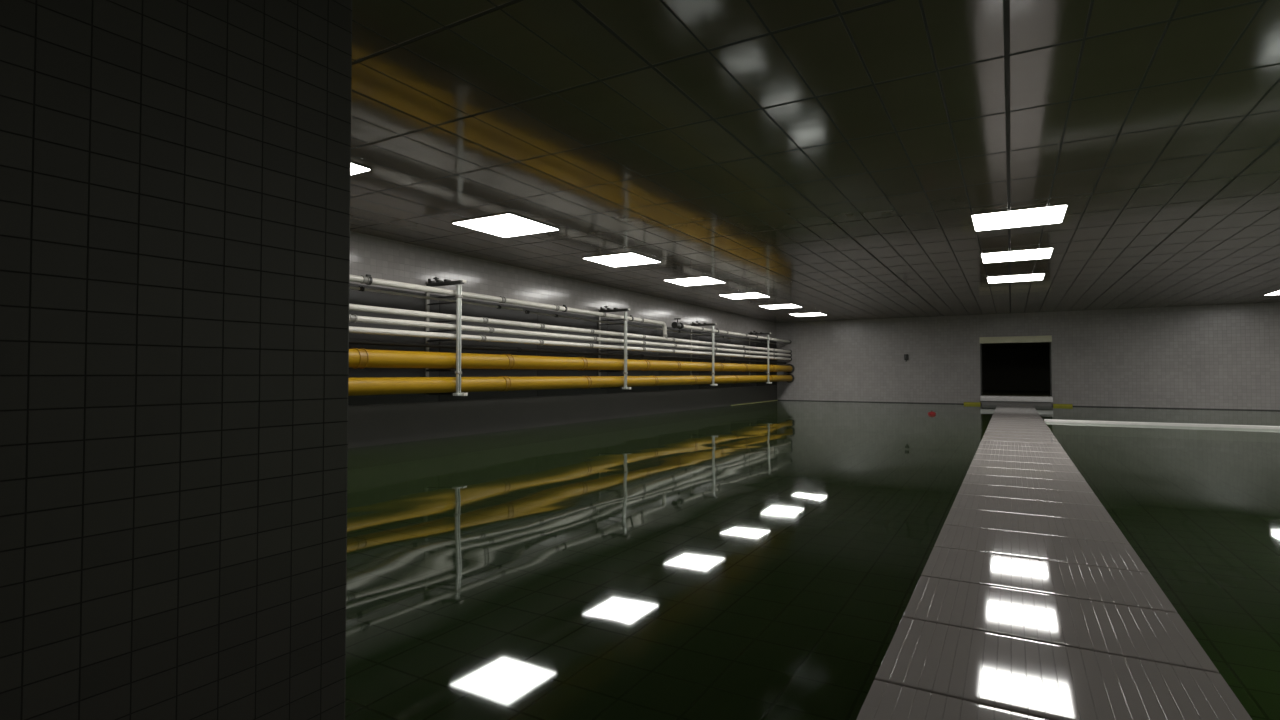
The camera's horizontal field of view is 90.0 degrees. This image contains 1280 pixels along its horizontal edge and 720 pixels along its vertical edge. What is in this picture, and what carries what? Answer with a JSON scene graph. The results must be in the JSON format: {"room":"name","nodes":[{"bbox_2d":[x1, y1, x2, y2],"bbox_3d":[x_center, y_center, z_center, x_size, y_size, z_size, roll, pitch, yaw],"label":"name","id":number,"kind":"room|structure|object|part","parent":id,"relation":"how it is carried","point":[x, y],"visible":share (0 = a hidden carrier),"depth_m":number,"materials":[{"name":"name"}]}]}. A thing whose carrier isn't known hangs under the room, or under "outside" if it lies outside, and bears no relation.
{"room":"flooded basement","nodes":[
{"label":"flooded basement","id":0,"kind":"room"},
{"bbox_2d":[0,0,351,719],"bbox_3d":[-1.955,0.065,0.016,0.400,4.130,4.070,-1,-1,30],"label":"wall partition","id":1,"kind":"structure","parent":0,"point":[175,175],"depth_m":1.32,"materials":[{"name":"tile"}]},
{"bbox_2d":[350,231,775,405],"bbox_3d":[-1.603,0.356,13.321,0.200,4.130,27.850,-1,-1,30],"label":"wall","id":2,"kind":"structure","parent":0,"point":[378,257],"depth_m":11.90,"materials":[{"name":"grey concrete"}]},
{"bbox_2d":[348,385,776,447],"bbox_3d":[-1.511,1.177,13.233,0.030,0.885,27.420,-1,-1,30],"label":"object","id":3,"kind":"structure","parent":2,"relation":"attached to","point":[368,425],"depth_m":11.77,"materials":[{"name":"grey concrete"}]},
{"bbox_2d":[348,283,776,405],"bbox_3d":[-1.411,-0.119,13.440,0.021,1.705,27.022,-1,-1,30],"label":"board","id":4,"kind":"object","parent":2,"relation":"attached to","point":[368,298],"visible":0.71,"depth_m":11.86,"materials":[{"name":"metal"}]},
{"bbox_3d":[-3.854,-0.211,9.228,0.021,1.705,2.462,-1,-1,30],"label":"board panel","id":5,"kind":"part","parent":4,"relation":"part of","materials":[{"name":"metal"}]},
{"bbox_2d":[425,277,467,395],"bbox_3d":[-3.007,-0.371,9.891,0.783,1.845,0.180,-1,-1,30],"label":"support","id":6,"kind":"object","parent":4,"relation":"attached to","point":[459,296],"visible":0.93,"depth_m":9.75,"materials":[{"name":"metal"}]},
{"bbox_3d":[-3.343,-0.340,10.062,0.028,1.780,0.060,-1,-1,30],"label":"wall post","id":7,"kind":"part","parent":6,"relation":"part of","materials":[{"name":"grey metal"}]},
{"bbox_2d":[349,286,522,310],"bbox_3d":[-5.013,-1.012,6.571,0.064,0.064,11.500,-1,-1,30],"label":"pipe","id":8,"kind":"object","parent":6,"relation":"on","point":[359,288],"visible":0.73,"depth_m":9.63,"materials":[{"name":"white metal"}]},
{"bbox_3d":[-3.052,0.520,9.875,0.645,0.032,0.060,-1,-1,30],"label":"cross arm","id":9,"kind":"part","parent":6,"relation":"part of","materials":[{"name":"metal"}]},
{"bbox_3d":[-3.052,0.160,9.883,0.645,0.032,0.060,-1,-1,30],"label":"cross arm","id":10,"kind":"part","parent":6,"relation":"part of","materials":[{"name":"metal"}]},
{"bbox_3d":[-3.052,-0.301,9.893,0.645,0.020,0.040,-1,-1,30],"label":"cross arm","id":11,"kind":"part","parent":6,"relation":"part of","materials":[{"name":"metal"}]},
{"bbox_3d":[-3.052,-0.449,9.896,0.645,0.020,0.040,-1,-1,30],"label":"cross arm","id":12,"kind":"part","parent":6,"relation":"part of","materials":[{"name":"metal"}]},
{"bbox_3d":[-3.052,-0.877,9.905,0.645,0.020,0.040,-1,-1,30],"label":"cross arm","id":13,"kind":"part","parent":6,"relation":"part of","materials":[{"name":"metal"}]},
{"bbox_3d":[-3.052,-0.594,9.899,0.645,0.020,0.040,-1,-1,30],"label":"cross arm","id":14,"kind":"part","parent":6,"relation":"part of","materials":[{"name":"metal"}]},
{"bbox_3d":[-3.011,-1.197,9.888,0.740,0.085,0.100,-1,-1,30],"label":"arm","id":15,"kind":"part","parent":6,"relation":"part of","materials":[{"name":"metal"}]},
{"bbox_3d":[-2.753,-0.318,9.719,0.046,1.640,0.068,-1,-1,30],"label":"post","id":16,"kind":"part","parent":6,"relation":"part of","materials":[{"name":"metal"}]},
{"bbox_2d":[350,274,667,337],"bbox_3d":[-3.533,-0.917,8.706,0.136,0.444,16.682,-1,-1,30],"label":"pipe","id":17,"kind":"object","parent":6,"relation":"on","point":[368,280],"visible":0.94,"depth_m":10.53,"materials":[{"name":"metal"}]},
{"bbox_2d":[349,326,791,360],"bbox_3d":[-0.928,-0.287,13.164,0.129,0.129,27.030,-1,-1,30],"label":"pipe","id":18,"kind":"object","parent":6,"relation":"on","point":[362,330],"visible":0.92,"depth_m":11.11,"materials":[{"name":"metal"}]},
{"bbox_2d":[349,304,791,352],"bbox_3d":[-0.928,-0.580,13.170,0.126,0.126,27.030,-1,-1,30],"label":"pipe","id":19,"kind":"object","parent":6,"relation":"on","point":[354,307],"visible":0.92,"depth_m":11.13,"materials":[{"name":"metal"}]},
{"bbox_2d":[349,314,791,356],"bbox_3d":[-0.928,-0.434,13.167,0.126,0.126,27.030,-1,-1,30],"label":"pipe","id":20,"kind":"object","parent":6,"relation":"on","point":[354,318],"visible":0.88,"depth_m":11.08,"materials":[{"name":"metal"}]},
{"bbox_2d":[348,374,794,395],"bbox_3d":[-0.945,0.453,13.158,0.354,0.354,27.030,-1,-1,30],"label":"pipe","id":21,"kind":"object","parent":6,"relation":"on","point":[374,385],"visible":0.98,"depth_m":11.09,"materials":[{"name":"metal"}]},
{"bbox_2d":[349,348,794,372],"bbox_3d":[-0.945,0.083,13.166,0.366,0.366,27.030,-1,-1,30],"label":"pipe","id":22,"kind":"object","parent":6,"relation":"on","point":[361,358],"visible":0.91,"depth_m":11.01,"materials":[{"name":"metal"}]},
{"bbox_3d":[-2.615,-0.164,11.364,0.021,1.705,2.462,-1,-1,30],"label":"board panel","id":23,"kind":"part","parent":4,"relation":"part of","materials":[{"name":"metal"}]},
{"bbox_3d":[-1.376,-0.117,13.501,0.021,1.705,2.462,-1,-1,30],"label":"board panel","id":24,"kind":"part","parent":4,"relation":"part of","materials":[{"name":"metal"}]},
{"bbox_2d":[598,306,630,388],"bbox_3d":[-0.570,-0.279,14.095,0.783,1.845,0.180,-1,-1,30],"label":"support","id":25,"kind":"object","parent":4,"relation":"attached to","point":[601,309],"visible":0.92,"depth_m":13.98,"materials":[{"name":"metal"}]},
{"bbox_3d":[-0.906,-0.248,14.266,0.028,1.780,0.060,-1,-1,30],"label":"wall post","id":26,"kind":"part","parent":25,"relation":"part of","materials":[{"name":"grey metal"}]},
{"bbox_3d":[-0.615,0.612,14.078,0.645,0.032,0.060,-1,-1,30],"label":"cross arm","id":27,"kind":"part","parent":25,"relation":"part of","materials":[{"name":"metal"}]},
{"bbox_3d":[-0.574,-1.105,14.092,0.740,0.085,0.100,-1,-1,30],"label":"arm","id":28,"kind":"part","parent":25,"relation":"part of","materials":[{"name":"metal"}]},
{"bbox_3d":[-0.315,-0.226,13.923,0.046,1.640,0.068,-1,-1,30],"label":"post","id":29,"kind":"part","parent":25,"relation":"part of","materials":[{"name":"metal"}]},
{"bbox_2d":[525,310,784,344],"bbox_3d":[1.790,-0.730,18.303,0.064,0.064,15.430,-1,-1,30],"label":"pipe","id":30,"kind":"object","parent":25,"relation":"on","point":[526,311],"visible":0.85,"depth_m":14.54,"materials":[{"name":"metal"}]},
{"bbox_3d":[-0.137,-0.071,15.637,0.021,1.705,2.462,-1,-1,30],"label":"board panel","id":31,"kind":"part","parent":4,"relation":"part of","materials":[{"name":"metal"}]},
{"bbox_3d":[1.101,-0.024,17.774,0.021,1.705,2.462,-1,-1,30],"label":"board panel","id":32,"kind":"part","parent":4,"relation":"part of","materials":[{"name":"yellow metal"}]},
{"bbox_2d":[690,321,717,385],"bbox_3d":[1.808,-0.190,18.194,0.783,1.845,0.180,-1,-1,30],"label":"support","id":33,"kind":"object","parent":4,"relation":"attached to","point":[692,323],"visible":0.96,"depth_m":18.11,"materials":[{"name":"metal"}]},
{"bbox_3d":[1.471,-0.158,18.366,0.028,1.780,0.060,-1,-1,30],"label":"wall post","id":34,"kind":"part","parent":33,"relation":"part of","materials":[{"name":"grey metal"}]},
{"bbox_3d":[1.762,0.342,18.186,0.645,0.032,0.060,-1,-1,30],"label":"cross arm","id":35,"kind":"part","parent":33,"relation":"part of","materials":[{"name":"metal"}]},
{"bbox_3d":[1.803,-1.015,18.192,0.740,0.085,0.100,-1,-1,30],"label":"arm","id":36,"kind":"part","parent":33,"relation":"part of","materials":[{"name":"metal"}]},
{"bbox_3d":[2.062,-0.136,18.023,0.046,1.640,0.068,-1,-1,30],"label":"post","id":37,"kind":"part","parent":33,"relation":"part of","materials":[{"name":"metal"}]},
{"bbox_3d":[2.340,0.023,19.910,0.021,1.705,2.462,-1,-1,30],"label":"board panel","id":38,"kind":"part","parent":4,"relation":"part of","materials":[{"name":"metal"}]},
{"bbox_3d":[3.579,0.070,22.046,0.021,1.705,2.462,-1,-1,30],"label":"board panel","id":39,"kind":"part","parent":4,"relation":"part of","materials":[{"name":"yellow metal"}]},
{"bbox_2d":[749,331,771,383],"bbox_3d":[4.180,-0.100,22.285,0.783,1.845,0.180,-1,-1,30],"label":"support","id":40,"kind":"object","parent":4,"relation":"attached to","point":[751,332],"visible":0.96,"depth_m":22.16,"materials":[{"name":"metal"}]},
{"bbox_3d":[4.176,-0.925,22.283,0.740,0.085,0.100,-1,-1,30],"label":"arm","id":41,"kind":"part","parent":40,"relation":"part of","materials":[{"name":"metal"}]},
{"bbox_3d":[4.434,-0.046,22.114,0.046,1.640,0.068,-1,-1,30],"label":"post","id":42,"kind":"part","parent":40,"relation":"part of","materials":[{"name":"metal"}]},
{"bbox_3d":[4.782,0.115,24.122,0.021,1.705,2.322,-1,-1,30],"label":"board panel","id":43,"kind":"part","parent":4,"relation":"part of","materials":[{"name":"metal"}]},
{"bbox_2d":[345,400,1279,719],"bbox_3d":[5.465,1.232,9.204,16.132,0.001,27.442,-1,-1,30],"label":"water","id":44,"kind":"object","parent":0,"point":[761,560],"visible":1,"depth_m":3.87,"materials":[{"name":"liquid"}]},
{"bbox_2d":[1044,419,1279,428],"bbox_3d":[11.996,1.388,11.917,7.565,0.305,0.140,-1,-1,30],"label":"kerb","id":45,"kind":"object","parent":44,"relation":"in","point":[1045,420],"visible":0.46,"depth_m":12.73,"materials":[{"name":"white paint"}]},
{"bbox_2d":[350,0,1279,322],"bbox_3d":[5.465,-1.898,9.272,16.540,0.200,27.850,-1,-1,30],"label":"ceiling","id":46,"kind":"structure","parent":0,"point":[833,158],"depth_m":5.58,"materials":[{"name":"tile"}]},
{"bbox_2d":[351,161,371,175],"bbox_3d":[-3.299,-1.861,6.035,1.034,0.013,1.064,-1,-1,30],"label":"recessed light","id":47,"kind":"object","parent":46,"relation":"in","point":[356,168],"visible":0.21,"depth_m":6.19,"materials":[{"name":"paint"}]},
{"bbox_2d":[452,213,559,237],"bbox_3d":[-1.795,-1.804,8.630,1.034,0.013,1.064,-1,-1,30],"label":"recessed light","id":48,"kind":"object","parent":46,"relation":"in","point":[505,225],"visible":1,"depth_m":8.57,"materials":[{"name":"paint"}]},
{"bbox_2d":[582,252,661,266],"bbox_3d":[-0.305,-1.748,11.199,1.034,0.013,1.064,-1,-1,30],"label":"recessed light","id":49,"kind":"object","parent":46,"relation":"in","point":[629,258],"visible":1,"depth_m":11.11,"materials":[{"name":"paint"}]},
{"bbox_2d":[663,276,725,285],"bbox_3d":[1.184,-1.692,13.768,1.034,0.013,1.064,-1,-1,30],"label":"recessed light","id":50,"kind":"object","parent":46,"relation":"in","point":[702,280],"visible":1,"depth_m":13.76,"materials":[{"name":"paint"}]},
{"bbox_2d":[719,292,769,298],"bbox_3d":[2.669,-1.636,16.328,1.034,0.013,1.064,-1,-1,30],"label":"recessed light","id":51,"kind":"object","parent":46,"relation":"in","point":[751,294],"visible":1,"depth_m":16.21,"materials":[{"name":"paint"}]},
{"bbox_2d":[759,304,801,308],"bbox_3d":[4.158,-1.580,18.897,1.034,0.013,1.064,-1,-1,30],"label":"recessed light","id":52,"kind":"object","parent":46,"relation":"in","point":[778,306],"visible":1,"depth_m":18.85,"materials":[{"name":"paint"}]},
{"bbox_2d":[790,312,826,316],"bbox_3d":[5.643,-1.524,21.457,1.034,0.013,1.064,-1,-1,30],"label":"recessed light","id":53,"kind":"object","parent":46,"relation":"in","point":[815,313],"visible":1,"depth_m":21.39,"materials":[{"name":"paint"}]},
{"bbox_2d":[986,273,1045,282],"bbox_3d":[7.821,-1.701,13.342,1.034,0.013,1.064,-1,-1,30],"label":"recessed light","id":54,"kind":"object","parent":46,"relation":"in","point":[1035,276],"visible":1,"depth_m":13.33,"materials":[{"name":"paint"}]},
{"bbox_2d":[980,247,1053,262],"bbox_3d":[6.336,-1.757,10.782,1.034,0.013,1.064,-1,-1,30],"label":"recessed light","id":55,"kind":"object","parent":46,"relation":"in","point":[1036,253],"visible":1,"depth_m":10.74,"materials":[{"name":"paint"}]},
{"bbox_2d":[970,204,1068,230],"bbox_3d":[4.847,-1.813,8.213,1.034,0.013,1.064,-1,-1,30],"label":"recessed light","id":56,"kind":"object","parent":46,"relation":"in","point":[1051,214],"visible":1,"depth_m":8.13,"materials":[{"name":"paint"}]},
{"bbox_2d":[1264,290,1279,294],"bbox_3d":[15.947,-1.654,15.485,1.034,0.013,1.064,-1,-1,30],"label":"recessed light","id":57,"kind":"object","parent":46,"relation":"in","point":[1277,292],"visible":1,"depth_m":15.81,"materials":[{"name":"paint"}]},
{"bbox_2d":[1267,291,1279,294],"bbox_3d":[15.947,-1.655,15.485,1.000,0.011,1.030,-1,-1,30],"label":"diffuser","id":58,"kind":"object","parent":57,"relation":"attached to","point":[1275,292],"depth_m":15.81,"materials":[{"name":"white plastic"}]},
{"bbox_2d":[982,342,1048,348],"bbox_3d":[14.420,-0.641,24.661,3.215,0.100,7.800,-1,-1,30],"label":"ceiling","id":59,"kind":"structure","parent":0,"point":[1041,344],"depth_m":25.38,"materials":[{"name":"black"}]},
{"bbox_2d":[982,348,1049,390],"bbox_3d":[14.458,0.365,24.704,3.515,2.110,7.950,-1,-1,30],"label":"wall","id":60,"kind":"structure","parent":0,"point":[1003,369],"depth_m":27.97,"materials":[{"name":"black"}]},
{"bbox_2d":[982,390,1049,396],"bbox_3d":[14.420,1.344,24.618,3.215,0.150,7.800,-1,-1,30],"label":"floor","id":61,"kind":"structure","parent":0,"point":[984,392],"depth_m":23.96,"materials":[{"name":"tile"}]},
{"bbox_2d":[776,303,1279,409],"bbox_3d":[12.399,0.528,21.183,16.140,4.130,0.200,-1,-1,30],"label":"wall","id":62,"kind":"structure","parent":0,"point":[1210,356],"depth_m":20.25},
{"bbox_2d":[349,339,785,363],"bbox_3d":[-1.101,-0.140,13.261,0.090,0.090,27.030,-1,-1,30],"label":"pipe","id":63,"kind":"object","parent":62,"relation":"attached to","point":[364,342],"visible":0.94,"depth_m":11.38,"materials":[{"name":"metal"}]},
{"bbox_2d":[671,318,791,342],"bbox_3d":[3.355,-0.848,20.607,0.202,0.265,9.880,-1,-1,30],"label":"pipe","id":64,"kind":"object","parent":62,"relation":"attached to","point":[674,324],"visible":0.96,"depth_m":18.70,"materials":[{"name":"metal"}]},
{"bbox_2d":[787,400,963,403],"bbox_3d":[8.197,1.571,23.463,6.560,0.105,0.030,-1,-1,30],"label":"trim","id":65,"kind":"structure","parent":62,"relation":"attached to","point":[787,400],"depth_m":23.10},
{"bbox_2d":[964,402,980,404],"bbox_3d":[11.244,1.506,21.663,0.510,0.155,0.089,-1,-1,30],"label":"trim","id":66,"kind":"structure","parent":62,"relation":"attached to","point":[973,403],"depth_m":21.60,"materials":[{"name":"yellow paint"}]},
{"bbox_2d":[979,335,1052,405],"bbox_3d":[12.359,0.506,21.079,2.055,2.570,0.420,-1,-1,30],"label":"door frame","id":67,"kind":"structure","parent":62,"relation":"in","point":[986,400],"depth_m":20.94,"materials":[{"name":"beige paint"}]},
{"bbox_2d":[1053,404,1072,406],"bbox_3d":[13.461,1.478,20.378,0.515,0.155,0.089,-1,-1,30],"label":"trim","id":68,"kind":"structure","parent":62,"relation":"attached to","point":[1067,405],"depth_m":20.32,"materials":[{"name":"yellow paint"}]},
{"bbox_2d":[1073,406,1279,410],"bbox_3d":[16.513,1.466,18.644,6.495,0.105,0.030,-1,-1,30],"label":"trim","id":69,"kind":"structure","parent":62,"relation":"attached to","point":[1073,406],"depth_m":18.94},
{"bbox_3d":[5.465,2.431,9.178,16.540,0.200,27.850,-1,-1,30],"label":"floor","id":70,"kind":"structure","parent":0,"visible":0},
{"bbox_2d":[856,404,1251,719],"bbox_3d":[6.059,1.789,10.220,0.995,1.131,24.375,-1,-1,30],"label":"walkway","id":71,"kind":"object","parent":70,"relation":"on","point":[1029,601],"visible":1,"depth_m":2.61,"materials":[{"name":"grey metal"}]},
{"bbox_3d":[1.044,1.065,1.583,0.995,0.060,0.615,-1,-1,30],"label":"panel","id":72,"kind":"part","parent":71,"relation":"part of","materials":[{"name":"plastic"}]},
{"bbox_3d":[11.701,1.467,19.963,0.995,0.060,0.615,-1,-1,30],"label":"panel","id":73,"kind":"part","parent":71,"relation":"part of","materials":[{"name":"plastic"}]},
{"bbox_3d":[11.387,1.455,19.422,0.995,0.060,0.615,-1,-1,30],"label":"panel","id":74,"kind":"part","parent":71,"relation":"part of","materials":[{"name":"plastic"}]},
{"bbox_3d":[11.074,1.443,18.882,0.995,0.060,0.615,-1,-1,30],"label":"panel","id":75,"kind":"part","parent":71,"relation":"part of","materials":[{"name":"plastic"}]},
{"bbox_3d":[10.760,1.431,18.341,0.995,0.060,0.615,-1,-1,30],"label":"panel","id":76,"kind":"part","parent":71,"relation":"part of","materials":[{"name":"plastic"}]},
{"bbox_3d":[10.447,1.419,17.800,0.995,0.060,0.615,-1,-1,30],"label":"panel","id":77,"kind":"part","parent":71,"relation":"part of","materials":[{"name":"tile"}]},
{"bbox_3d":[10.133,1.408,17.260,0.995,0.060,0.615,-1,-2,30],"label":"panel","id":78,"kind":"part","parent":71,"relation":"part of","materials":[{"name":"plastic"}]},
{"bbox_3d":[9.507,1.384,16.179,0.995,0.060,0.615,-1,-1,30],"label":"panel","id":79,"kind":"part","parent":71,"relation":"part of","materials":[{"name":"plastic"}]},
{"bbox_3d":[9.820,1.396,16.719,0.995,0.060,0.615,-1,-1,30],"label":"panel","id":80,"kind":"part","parent":71,"relation":"part of","materials":[{"name":"plastic"}]},
{"bbox_3d":[9.193,1.372,15.638,0.995,0.060,0.615,-1,-1,30],"label":"panel","id":81,"kind":"part","parent":71,"relation":"part of","materials":[{"name":"plastic"}]},
{"bbox_3d":[8.880,1.360,15.098,0.995,0.060,0.615,-1,-1,30],"label":"panel","id":82,"kind":"part","parent":71,"relation":"part of","materials":[{"name":"tile"}]},
{"bbox_3d":[8.566,1.349,14.557,0.995,0.060,0.615,-1,-1,30],"label":"panel","id":83,"kind":"part","parent":71,"relation":"part of","materials":[{"name":"tile"}]},
{"bbox_3d":[8.253,1.337,14.016,0.995,0.060,0.615,-1,-2,30],"label":"panel","id":84,"kind":"part","parent":71,"relation":"part of","materials":[{"name":"plastic"}]},
{"bbox_3d":[7.939,1.325,13.476,0.995,0.060,0.615,-1,-1,30],"label":"panel","id":85,"kind":"part","parent":71,"relation":"part of","materials":[{"name":"tile"}]},
{"bbox_3d":[7.626,1.313,12.935,0.995,0.060,0.615,-1,-1,30],"label":"panel","id":86,"kind":"part","parent":71,"relation":"part of","materials":[{"name":"tile"}]},
{"bbox_3d":[7.312,1.301,12.395,0.995,0.060,0.615,-1,-1,30],"label":"panel","id":87,"kind":"part","parent":71,"relation":"part of","materials":[{"name":"plastic"}]},
{"bbox_3d":[6.999,1.289,11.854,0.995,0.060,0.615,-1,-1,30],"label":"panel","id":88,"kind":"part","parent":71,"relation":"part of","materials":[{"name":"tile"}]},
{"bbox_3d":[6.686,1.278,11.313,0.995,0.060,0.615,-1,-1,30],"label":"panel","id":89,"kind":"part","parent":71,"relation":"part of","materials":[{"name":"plastic"}]},
{"bbox_3d":[6.372,1.266,10.773,0.995,0.060,0.615,-1,-1,30],"label":"panel","id":90,"kind":"part","parent":71,"relation":"part of","materials":[{"name":"tile"}]},
{"bbox_3d":[6.059,1.254,10.232,0.995,0.060,0.615,-1,-1,30],"label":"panel","id":91,"kind":"part","parent":71,"relation":"part of","materials":[{"name":"plastic"}]},
{"bbox_3d":[5.745,1.242,9.692,0.995,0.060,0.615,-1,-1,30],"label":"panel","id":92,"kind":"part","parent":71,"relation":"part of","materials":[{"name":"tile"}]},
{"bbox_3d":[5.432,1.230,9.151,0.995,0.060,0.615,-1,-1,30],"label":"panel","id":93,"kind":"part","parent":71,"relation":"part of","materials":[{"name":"plastic"}]},
{"bbox_3d":[5.118,1.218,8.611,0.995,0.060,0.615,-1,-1,30],"label":"panel","id":94,"kind":"part","parent":71,"relation":"part of","materials":[{"name":"tile"}]},
{"bbox_3d":[4.805,1.207,8.070,0.995,0.060,0.615,-1,-1,30],"label":"panel","id":95,"kind":"part","parent":71,"relation":"part of","materials":[{"name":"plastic"}]},
{"bbox_3d":[4.491,1.195,7.529,0.995,0.060,0.615,-1,-2,30],"label":"panel","id":96,"kind":"part","parent":71,"relation":"part of","materials":[{"name":"tile"}]},
{"bbox_3d":[4.178,1.183,6.989,0.995,0.060,0.615,-1,-1,30],"label":"panel","id":97,"kind":"part","parent":71,"relation":"part of","materials":[{"name":"plastic"}]},
{"bbox_3d":[3.865,1.171,6.448,0.995,0.060,0.615,-1,-1,30],"label":"panel","id":98,"kind":"part","parent":71,"relation":"part of","materials":[{"name":"plastic"}]},
{"bbox_3d":[3.551,1.159,5.907,0.995,0.060,0.615,-1,-1,30],"label":"panel","id":99,"kind":"part","parent":71,"relation":"part of","materials":[{"name":"plastic"}]},
{"bbox_3d":[3.238,1.148,5.367,0.995,0.060,0.615,-1,-1,30],"label":"panel","id":100,"kind":"part","parent":71,"relation":"part of","materials":[{"name":"plastic"}]},
{"bbox_3d":[2.924,1.136,4.826,0.995,0.060,0.615,-1,-1,30],"label":"panel","id":101,"kind":"part","parent":71,"relation":"part of","materials":[{"name":"plastic"}]},
{"bbox_3d":[2.611,1.124,4.286,0.995,0.060,0.615,-1,-1,30],"label":"panel","id":102,"kind":"part","parent":71,"relation":"part of","materials":[{"name":"plastic"}]},
{"bbox_3d":[2.297,1.112,3.745,0.995,0.060,0.615,-1,-1,30],"label":"panel","id":103,"kind":"part","parent":71,"relation":"part of","materials":[{"name":"plastic"}]},
{"bbox_3d":[1.984,1.100,3.205,0.995,0.060,0.615,-1,-1,30],"label":"panel","id":104,"kind":"part","parent":71,"relation":"part of","materials":[{"name":"plastic"}]},
{"bbox_3d":[1.670,1.089,2.664,0.995,0.060,0.615,-1,-2,30],"label":"panel","id":105,"kind":"part","parent":71,"relation":"part of","materials":[{"name":"plastic"}]},
{"bbox_3d":[1.357,1.077,2.123,0.995,0.060,0.615,-1,-1,30],"label":"panel","id":106,"kind":"part","parent":71,"relation":"part of","materials":[{"name":"plastic"}]}
]}

